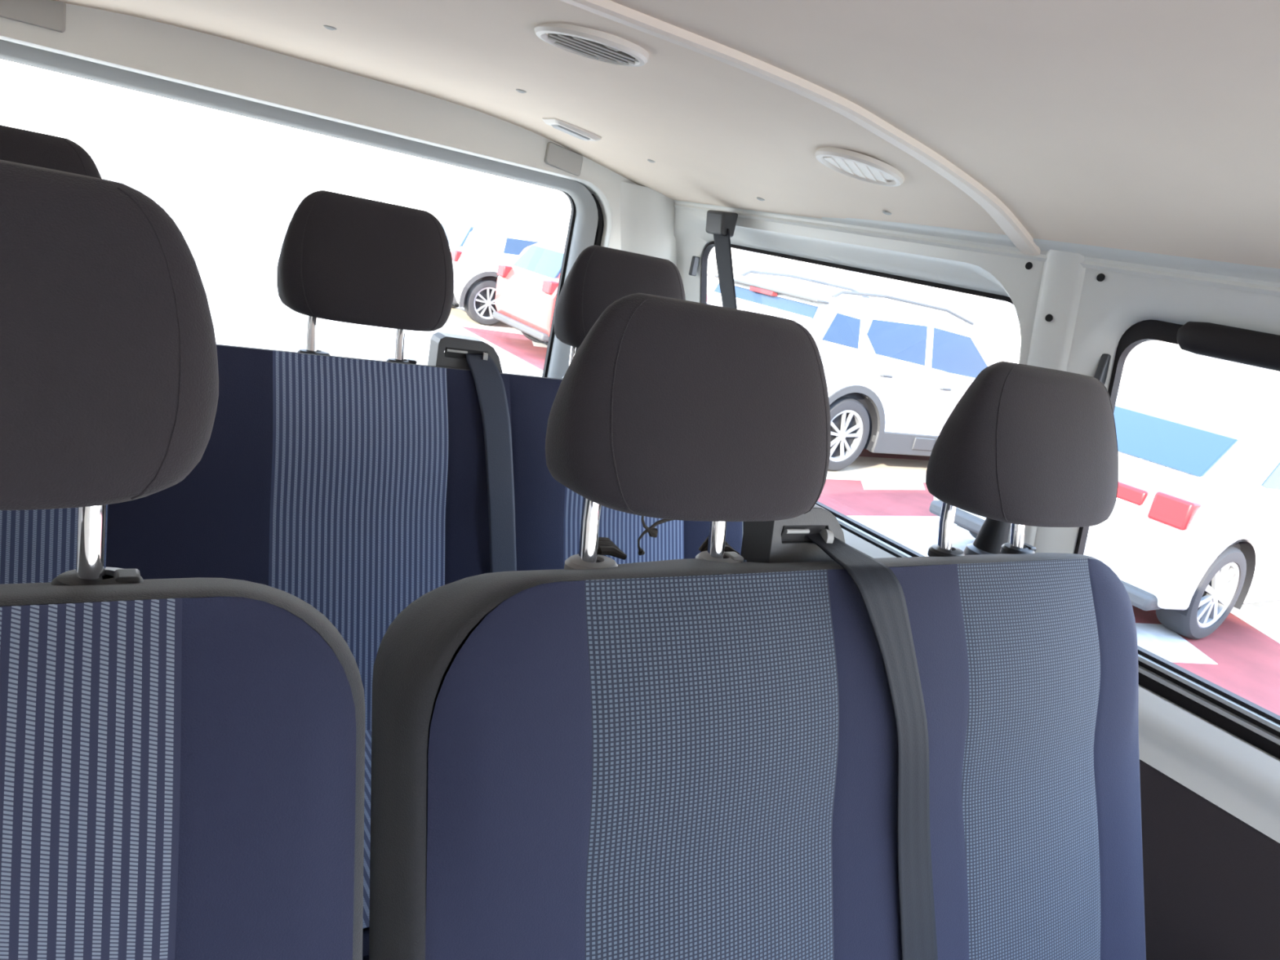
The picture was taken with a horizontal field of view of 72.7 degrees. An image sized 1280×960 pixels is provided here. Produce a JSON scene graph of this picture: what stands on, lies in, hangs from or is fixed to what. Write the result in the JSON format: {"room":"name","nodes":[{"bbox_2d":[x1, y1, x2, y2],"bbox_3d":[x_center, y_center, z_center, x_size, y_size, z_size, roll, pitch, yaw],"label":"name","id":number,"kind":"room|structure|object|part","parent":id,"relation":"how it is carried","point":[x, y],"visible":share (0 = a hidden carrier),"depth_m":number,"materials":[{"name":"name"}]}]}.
{"room":"vehicle interior","nodes":[
{"label":"vehicle interior","id":0,"kind":"room"},
{"bbox_2d":[0,3,638,249],"bbox_3d":[-0.715,-0.456,1.848,1.740,0.811,0.068,2,18,-33],"label":"wall","id":1,"kind":"structure","parent":0,"point":[144,46],"depth_m":1.71,"materials":[{"name":"grey paint"}]},
{"bbox_2d":[0,0,66,32],"bbox_3d":[-1.035,-0.795,1.459,0.120,0.051,0.010,2,18,-33],"label":"cap","id":2,"kind":"object","parent":1,"relation":"attached to","point":[51,15],"visible":0.94,"depth_m":1.47,"materials":[{"name":"grey plastic"}]},
{"bbox_2d":[0,40,604,378],"bbox_3d":[-0.732,-0.454,1.865,1.470,0.670,0.063,2,18,-33],"label":"door","id":3,"kind":"structure","parent":1,"relation":"in","point":[588,230],"depth_m":1.80,"materials":[{"name":"light grey painted metal"},{"name":"glass"},{"name":"black rubber"}]},
{"bbox_2d":[0,57,576,377],"bbox_3d":[-0.729,-0.482,1.885,1.255,0.515,0.015,2,18,-33],"label":"window","id":4,"kind":"structure","parent":3,"relation":"attached to","point":[573,212],"depth_m":2.19,"materials":[{"name":"black rubber"}]},
{"bbox_2d":[544,142,582,176],"bbox_3d":[-0.177,-0.750,2.033,0.095,0.058,0.010,2,18,-33],"label":"cap","id":5,"kind":"object","parent":1,"relation":"attached to","point":[558,157],"visible":1,"depth_m":2.03,"materials":[{"name":"grey plastic"}]},
{"bbox_2d":[620,181,676,266],"bbox_3d":[0.033,-0.376,2.295,0.346,0.726,0.055,2,18,-33],"label":"trim","id":6,"kind":"structure","parent":1,"relation":"attached to","point":[646,214],"depth_m":2.17,"materials":[{"name":"grey paint"}]},
{"bbox_2d":[52,0,1279,268],"bbox_3d":[0.245,-0.234,0.384,1.694,0.124,3.410,2,18,-33],"label":"ceiling","id":7,"kind":"structure","parent":0,"point":[1144,126],"depth_m":1.04,"materials":[{"name":"white plastic"}]},
{"bbox_2d":[323,25,336,30],"bbox_3d":[-0.452,-0.660,1.269,0.018,0.005,0.018,2,18,-33],"label":"stud","id":8,"kind":"object","parent":7,"relation":"attached to","point":[327,27],"visible":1,"depth_m":1.26,"materials":[{"name":"grey plastic"}]},
{"bbox_2d":[515,88,526,93],"bbox_3d":[-0.203,-0.664,1.486,0.018,0.005,0.018,2,18,-33],"label":"stud","id":9,"kind":"object","parent":7,"relation":"attached to","point":[517,90],"visible":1,"depth_m":1.48,"materials":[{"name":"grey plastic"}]},
{"bbox_2d":[542,118,601,141],"bbox_3d":[-0.137,-0.706,1.750,0.110,0.027,0.068,2,18,-33],"label":"recessed light","id":10,"kind":"object","parent":7,"relation":"in","point":[574,131],"visible":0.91,"depth_m":1.73,"materials":[{"name":"beige plastic"}]},
{"bbox_2d":[533,22,648,66],"bbox_3d":[-0.060,-0.539,1.078,0.144,0.018,0.144,18,16,21],"label":"ceiling vent","id":11,"kind":"object","parent":7,"relation":"in","point":[588,42],"visible":0.99,"depth_m":1.05,"materials":[{"name":"beige plastic"}]},
{"bbox_2d":[705,209,746,562],"bbox_3d":[0.196,-0.104,1.873,0.048,0.899,0.524,4,17,-29],"label":"belt","id":12,"kind":"object","parent":7,"relation":"hanging from","point":[720,224],"visible":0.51,"depth_m":1.92,"materials":[{"name":"grey fabric"}]},
{"bbox_2d":[814,146,904,186],"bbox_3d":[0.343,-0.489,1.359,0.143,0.030,0.144,6,16,-23],"label":"ceiling vent","id":13,"kind":"object","parent":7,"relation":"in","point":[860,164],"visible":1,"depth_m":1.33,"materials":[{"name":"beige plastic"}]},
{"bbox_2d":[882,210,891,214],"bbox_3d":[0.434,-0.468,1.525,0.018,0.005,0.018,2,18,-33],"label":"stud","id":14,"kind":"object","parent":7,"relation":"attached to","point":[886,212],"visible":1,"depth_m":1.52,"materials":[{"name":"grey plastic"}]},
{"bbox_2d":[674,208,1279,761],"bbox_3d":[0.948,0.181,1.004,0.218,0.716,3.400,2,18,-33],"label":"wall","id":15,"kind":"structure","parent":0,"point":[1091,316],"depth_m":1.36,"materials":[{"name":"grey paint"}]},
{"bbox_2d":[560,0,1040,255],"bbox_3d":[-0.078,-0.428,0.889,1.708,0.131,0.047,2,18,-33],"label":"trim","id":16,"kind":"structure","parent":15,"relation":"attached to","point":[1011,225],"depth_m":1.05,"materials":[{"name":"beige plastic"}]},
{"bbox_2d":[688,240,1013,557],"bbox_3d":[0.395,-0.183,1.900,0.155,0.554,0.960,2,18,-33],"label":"window","id":17,"kind":"structure","parent":15,"relation":"in","point":[858,529],"depth_m":1.84,"materials":[{"name":"glass"},{"name":"black rubber"}]},
{"bbox_2d":[673,200,1279,296],"bbox_3d":[0.921,-0.154,0.848,0.036,0.033,3.400,2,18,-33],"label":"trim","id":18,"kind":"structure","parent":15,"relation":"attached to","point":[1245,277],"depth_m":1.29,"materials":[{"name":"grey paint"}]},
{"bbox_2d":[746,560,1279,959],"bbox_3d":[0.877,0.783,1.207,0.028,0.544,3.400,2,18,-33],"label":"door panel","id":19,"kind":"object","parent":15,"relation":"attached to","point":[1211,878],"depth_m":1.27,"materials":[{"name":"grey plastic"}]},
{"bbox_2d":[1025,262,1032,269],"bbox_3d":[0.610,-0.336,1.365,0.002,0.012,0.012,2,18,-33],"label":"bolt hole","id":20,"kind":"object","parent":15,"relation":"attached to","point":[1028,265],"visible":1,"depth_m":1.36,"materials":[{"name":"black"}]},
{"bbox_2d":[1044,314,1053,321],"bbox_3d":[0.633,-0.251,1.347,0.002,0.012,0.012,2,18,-33],"label":"bolt hole","id":21,"kind":"object","parent":15,"relation":"attached to","point":[1049,317],"visible":1,"depth_m":1.34,"materials":[{"name":"black"}]},
{"bbox_2d":[840,527,1279,843],"bbox_3d":[0.937,0.477,1.119,0.040,0.108,3.400,2,18,-33],"label":"trim","id":22,"kind":"structure","parent":15,"relation":"attached to","point":[1242,780],"depth_m":1.26,"materials":[{"name":"grey paint"}]},
{"bbox_2d":[1096,273,1105,281],"bbox_3d":[0.672,-0.295,1.269,0.002,0.012,0.012,2,18,-33],"label":"bolt hole","id":23,"kind":"object","parent":15,"relation":"attached to","point":[1100,277],"visible":1,"depth_m":1.27,"materials":[{"name":"black"}]},
{"bbox_2d":[1074,320,1279,759],"bbox_3d":[1.012,0.204,0.941,0.138,0.550,1.178,2,18,-33],"label":"window","id":24,"kind":"structure","parent":15,"relation":"in","point":[1246,720],"depth_m":1.29,"materials":[{"name":"glass"},{"name":"black rubber"}]},
{"bbox_2d":[1176,321,1279,371],"bbox_3d":[1.007,-0.028,0.774,0.027,0.043,1.052,2,18,-33],"label":"grab handle","id":25,"kind":"object","parent":15,"relation":"attached to","point":[1240,345],"visible":1,"depth_m":1.13,"materials":[{"name":"black plastic"}]},
{"bbox_3d":[-0.033,1.020,0.748,2.080,0.030,3.450,2,18,-33],"label":"floor","id":26,"kind":"structure","parent":0,"visible":0},
{"bbox_2d":[0,159,365,959],"bbox_3d":[-0.298,0.470,0.323,0.467,1.121,0.750,2,18,-33],"label":"seat","id":27,"kind":"object","parent":26,"relation":"on","point":[182,760],"visible":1,"depth_m":0.47,"materials":[{"name":"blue fabric"}]},
{"bbox_3d":[-0.327,0.018,0.520,0.015,0.136,0.035,2,18,-33],"label":"post","id":28,"kind":"part","parent":27,"relation":"part of","materials":[{"name":"silver metal"}]},
{"bbox_3d":[-0.392,0.342,0.468,0.463,0.553,0.341,2,18,-33],"label":"backrest","id":29,"kind":"part","parent":27,"relation":"part of","materials":[{"name":"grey fabric"}]},
{"bbox_3d":[-0.219,0.367,0.510,0.099,0.552,0.227,2,18,-33],"label":"backrest panel","id":30,"kind":"part","parent":27,"relation":"part of","materials":[{"name":"blue fabric"}]},
{"bbox_2d":[0,124,743,959],"bbox_3d":[-0.331,0.219,1.200,1.440,1.124,0.739,2,18,-33],"label":"seat","id":31,"kind":"object","parent":26,"relation":"on","point":[356,490],"visible":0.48,"depth_m":1.27,"materials":[{"name":"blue fabric"}]},
{"bbox_3d":[-0.596,0.111,1.155,0.195,0.548,0.226,2,18,-33],"label":"backrest panel","id":32,"kind":"part","parent":31,"relation":"part of","materials":[{"name":"blue fabric"}]},
{"bbox_3d":[-0.491,-0.229,1.308,0.015,0.122,0.035,2,18,-33],"label":"post","id":33,"kind":"part","parent":31,"relation":"part of","materials":[{"name":"silver metal"}]},
{"bbox_2d":[362,926,368,959],"bbox_3d":[-0.296,0.493,1.135,1.420,0.168,0.420,2,18,-33],"label":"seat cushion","id":34,"kind":"object","parent":31,"relation":"on","point":[365,929],"depth_m":0.90,"materials":[{"name":"blue fabric"}]},
{"bbox_3d":[-0.379,-0.226,1.382,0.015,0.122,0.035,2,18,-33],"label":"post","id":35,"kind":"part","parent":31,"relation":"part of","materials":[{"name":"silver metal"}]},
{"bbox_3d":[-0.257,0.121,1.380,0.108,0.548,0.226,2,18,-33],"label":"backrest panel","id":36,"kind":"part","parent":31,"relation":"part of","materials":[{"name":"blue fabric"}]},
{"bbox_3d":[-0.422,0.096,1.343,1.440,0.548,0.339,2,18,-33],"label":"backrest","id":37,"kind":"part","parent":31,"relation":"part of","materials":[{"name":"blue fabric"}]},
{"bbox_3d":[-0.170,0.124,1.438,0.101,0.548,0.225,2,18,-33],"label":"backrest panel","id":38,"kind":"part","parent":31,"relation":"part of","materials":[{"name":"blue fabric"}]},
{"bbox_3d":[-0.115,-0.218,1.555,0.015,0.122,0.035,2,18,-33],"label":"post","id":39,"kind":"part","parent":31,"relation":"part of","materials":[{"name":"silver metal"}]},
{"bbox_2d":[637,515,672,555],"bbox_3d":[0.016,0.045,0.754,0.041,0.043,0.010,2,18,-33],"label":"cord","id":40,"kind":"object","parent":31,"relation":"on","point":[652,531],"visible":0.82,"depth_m":0.75,"materials":[{"name":"grey plastic"}]},
{"bbox_3d":[0.141,0.134,1.643,0.140,0.548,0.226,2,18,-33],"label":"backrest panel","id":41,"kind":"part","parent":31,"relation":"part of","materials":[{"name":"blue fabric"}]},
{"bbox_2d":[368,293,1146,959],"bbox_3d":[0.296,0.493,0.717,0.928,1.110,0.750,2,18,-33],"label":"seat","id":42,"kind":"object","parent":26,"relation":"on","point":[815,746],"visible":1,"depth_m":0.71,"materials":[{"name":"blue fabric"}]},
{"bbox_3d":[-0.088,0.371,0.596,0.120,0.552,0.228,2,18,-33],"label":"backrest panel","id":43,"kind":"part","parent":42,"relation":"part of","materials":[{"name":"blue fabric"}]},
{"bbox_3d":[-0.037,0.029,0.712,0.015,0.129,0.035,2,18,-33],"label":"post","id":44,"kind":"part","parent":42,"relation":"part of","materials":[{"name":"silver metal"}]},
{"bbox_3d":[0.075,0.033,0.786,0.015,0.129,0.035,2,18,-33],"label":"post","id":45,"kind":"part","parent":42,"relation":"part of","materials":[{"name":"silver metal"}]},
{"bbox_3d":[0.205,0.360,0.861,0.928,0.553,0.341,2,18,-33],"label":"backrest","id":46,"kind":"part","parent":42,"relation":"part of","materials":[{"name":"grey fabric"}]},
{"bbox_3d":[0.252,0.382,0.821,0.190,0.552,0.228,2,18,-33],"label":"backrest panel","id":47,"kind":"part","parent":42,"relation":"part of","materials":[{"name":"blue fabric"}]},
{"bbox_3d":[0.346,0.043,0.966,0.015,0.121,0.035,2,18,-33],"label":"post","id":48,"kind":"part","parent":42,"relation":"part of","materials":[{"name":"silver metal"}]},
{"bbox_3d":[0.458,0.047,1.040,0.015,0.121,0.035,2,18,-33],"label":"post","id":49,"kind":"part","parent":42,"relation":"part of","materials":[{"name":"silver metal"}]},
{"bbox_3d":[0.569,0.391,1.030,0.105,0.552,0.228,2,18,-33],"label":"backrest panel","id":50,"kind":"part","parent":42,"relation":"part of","materials":[{"name":"blue fabric"}]},
{"bbox_2d":[963,517,1010,555],"bbox_3d":[0.498,0.428,1.496,0.072,0.909,0.072,2,18,-33],"label":"boot","id":51,"kind":"object","parent":26,"relation":"on","point":[993,534],"visible":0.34,"depth_m":1.39,"materials":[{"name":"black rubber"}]},
{"label":"outside","id":52,"kind":"structure","parent":0,"visible":0},
{"bbox_2d":[89,155,1279,715],"bbox_3d":[-0.342,1.607,0.444,120.000,0.016,120.000,2,18,-33],"label":"ground","id":53,"kind":"structure","parent":52,"point":[234,234],"depth_m":9.62,"materials":[{"name":"concrete"}]},
{"bbox_2d":[440,215,566,324],"bbox_3d":[-1.520,-3.315,14.402,3.898,1.540,1.824,2,18,-33],"label":"hatchback car","id":54,"kind":"object","parent":53,"relation":"on","point":[477,246],"visible":0.26,"depth_m":12.97,"materials":[{"name":"white paint"}]},
{"bbox_2d":[450,248,462,262],"bbox_3d":[-2.664,-3.279,12.739,0.160,0.160,0.230,2,18,-33],"label":"tail light","id":55,"kind":"object","parent":54,"relation":"attached to","point":[456,255],"depth_m":12.64,"materials":[{"name":"red plastic"}]},
{"bbox_2d":[492,240,709,342],"bbox_3d":[0.064,-2.412,12.506,3.938,1.460,1.750,2,18,-33],"label":"hatchback car","id":56,"kind":"object","parent":53,"relation":"on","point":[526,293],"visible":0.27,"depth_m":11.42,"materials":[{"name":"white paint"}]},
{"bbox_2d":[497,263,511,277],"bbox_3d":[-1.866,-2.880,11.984,0.120,0.160,0.230,2,18,-33],"label":"tail light","id":57,"kind":"object","parent":56,"relation":"attached to","point":[504,270],"depth_m":11.90,"materials":[{"name":"red plastic"}]},
{"bbox_3d":[-1.584,-2.344,11.467,0.032,0.110,0.520,2,18,-33],"label":"number plate","id":58,"kind":"part","parent":56,"relation":"part of","materials":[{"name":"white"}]},
{"bbox_2d":[542,279,558,294],"bbox_3d":[-1.116,-2.401,10.826,0.120,0.160,0.230,2,18,-33],"label":"tail light","id":59,"kind":"object","parent":56,"relation":"attached to","point":[549,286],"depth_m":10.75,"materials":[{"name":"red plastic"}]},
{"bbox_2d":[706,270,999,471],"bbox_3d":[2.700,-1.120,9.440,4.390,1.676,1.887,2,18,-33],"label":"car","id":60,"kind":"object","parent":53,"relation":"on","point":[895,375],"visible":0.48,"depth_m":8.23,"materials":[{"name":"white paint"}]},
{"bbox_2d":[749,286,777,296],"bbox_3d":[1.162,-1.776,8.190,0.070,0.040,0.340,2,18,-33],"label":"brake light","id":61,"kind":"object","parent":60,"relation":"on","point":[756,291],"depth_m":8.16,"materials":[{"name":"red plastic"}]},
{"bbox_3d":[1.874,-2.093,9.364,2.011,0.130,0.032,2,18,-33],"label":"roof rail","id":62,"kind":"part","parent":60,"relation":"part of","materials":[{"name":"grey plastic"}]},
{"bbox_3d":[2.283,-0.967,8.088,0.211,0.032,0.070,2,18,-33],"label":"door handle","id":63,"kind":"part","parent":60,"relation":"part of","materials":[{"name":"grey plastic"}]},
{"bbox_3d":[2.562,-1.654,8.302,2.011,0.130,0.032,2,18,-33],"label":"roof rail","id":64,"kind":"part","parent":60,"relation":"part of","materials":[{"name":"grey plastic"}]},
{"bbox_3d":[3.007,-0.898,8.585,0.211,0.032,0.070,2,18,-33],"label":"door handle","id":65,"kind":"part","parent":60,"relation":"part of","materials":[{"name":"grey plastic"}]},
{"bbox_2d":[706,248,1020,363],"bbox_3d":[2.826,-3.257,16.751,0.060,1.950,12.860,2,18,-33],"label":"mesh fence","id":66,"kind":"object","parent":53,"relation":"on","point":[929,289],"visible":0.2,"depth_m":14.04,"materials":[{"name":"grey metal"}]},
{"bbox_3d":[2.004,-3.782,18.020,0.055,1.950,0.055,9,15,-12],"label":"post","id":67,"kind":"part","parent":66,"relation":"part of","materials":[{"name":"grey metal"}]},
{"bbox_3d":[2.826,-3.257,16.751,0.055,1.950,0.055,22,18,31],"label":"post","id":68,"kind":"part","parent":66,"relation":"part of","materials":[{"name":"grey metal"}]},
{"bbox_3d":[3.647,-2.732,15.482,0.055,1.950,0.055,9,15,-12],"label":"post","id":69,"kind":"part","parent":66,"relation":"part of","materials":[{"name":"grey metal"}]},
{"bbox_3d":[4.469,-2.207,14.214,0.055,1.950,0.055,22,18,31],"label":"post","id":70,"kind":"part","parent":66,"relation":"part of","materials":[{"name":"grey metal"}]},
{"bbox_3d":[5.290,-1.682,12.945,0.055,1.950,0.055,22,18,31],"label":"post","id":71,"kind":"part","parent":66,"relation":"part of","materials":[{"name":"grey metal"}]},
{"bbox_2d":[706,247,1279,425],"bbox_3d":[9.604,-1.679,13.091,0.440,3.600,40.000,2,18,-33],"label":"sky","id":72,"kind":"structure","parent":53,"relation":"on","point":[1163,368],"depth_m":14.62,"materials":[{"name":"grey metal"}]},
{"bbox_2d":[928,385,1279,639],"bbox_3d":[4.443,0.138,6.795,4.389,1.380,1.777,2,18,-33],"label":"car","id":73,"kind":"object","parent":53,"relation":"on","point":[1191,535],"visible":0.55,"depth_m":5.32,"materials":[{"name":"white paint"}]},
{"bbox_2d":[1116,480,1148,505],"bbox_3d":[2.910,0.065,5.266,0.060,0.100,0.320,2,18,-33],"label":"tail light","id":74,"kind":"object","parent":73,"relation":"attached to","point":[1129,492],"depth_m":5.19,"materials":[{"name":"red plastic"}]},
{"bbox_2d":[1147,491,1201,530],"bbox_3d":[3.104,0.179,5.022,0.200,0.170,0.220,2,18,-33],"label":"tail light","id":75,"kind":"object","parent":73,"relation":"attached to","point":[1168,510],"depth_m":4.96,"materials":[{"name":"red plastic"}]}
]}

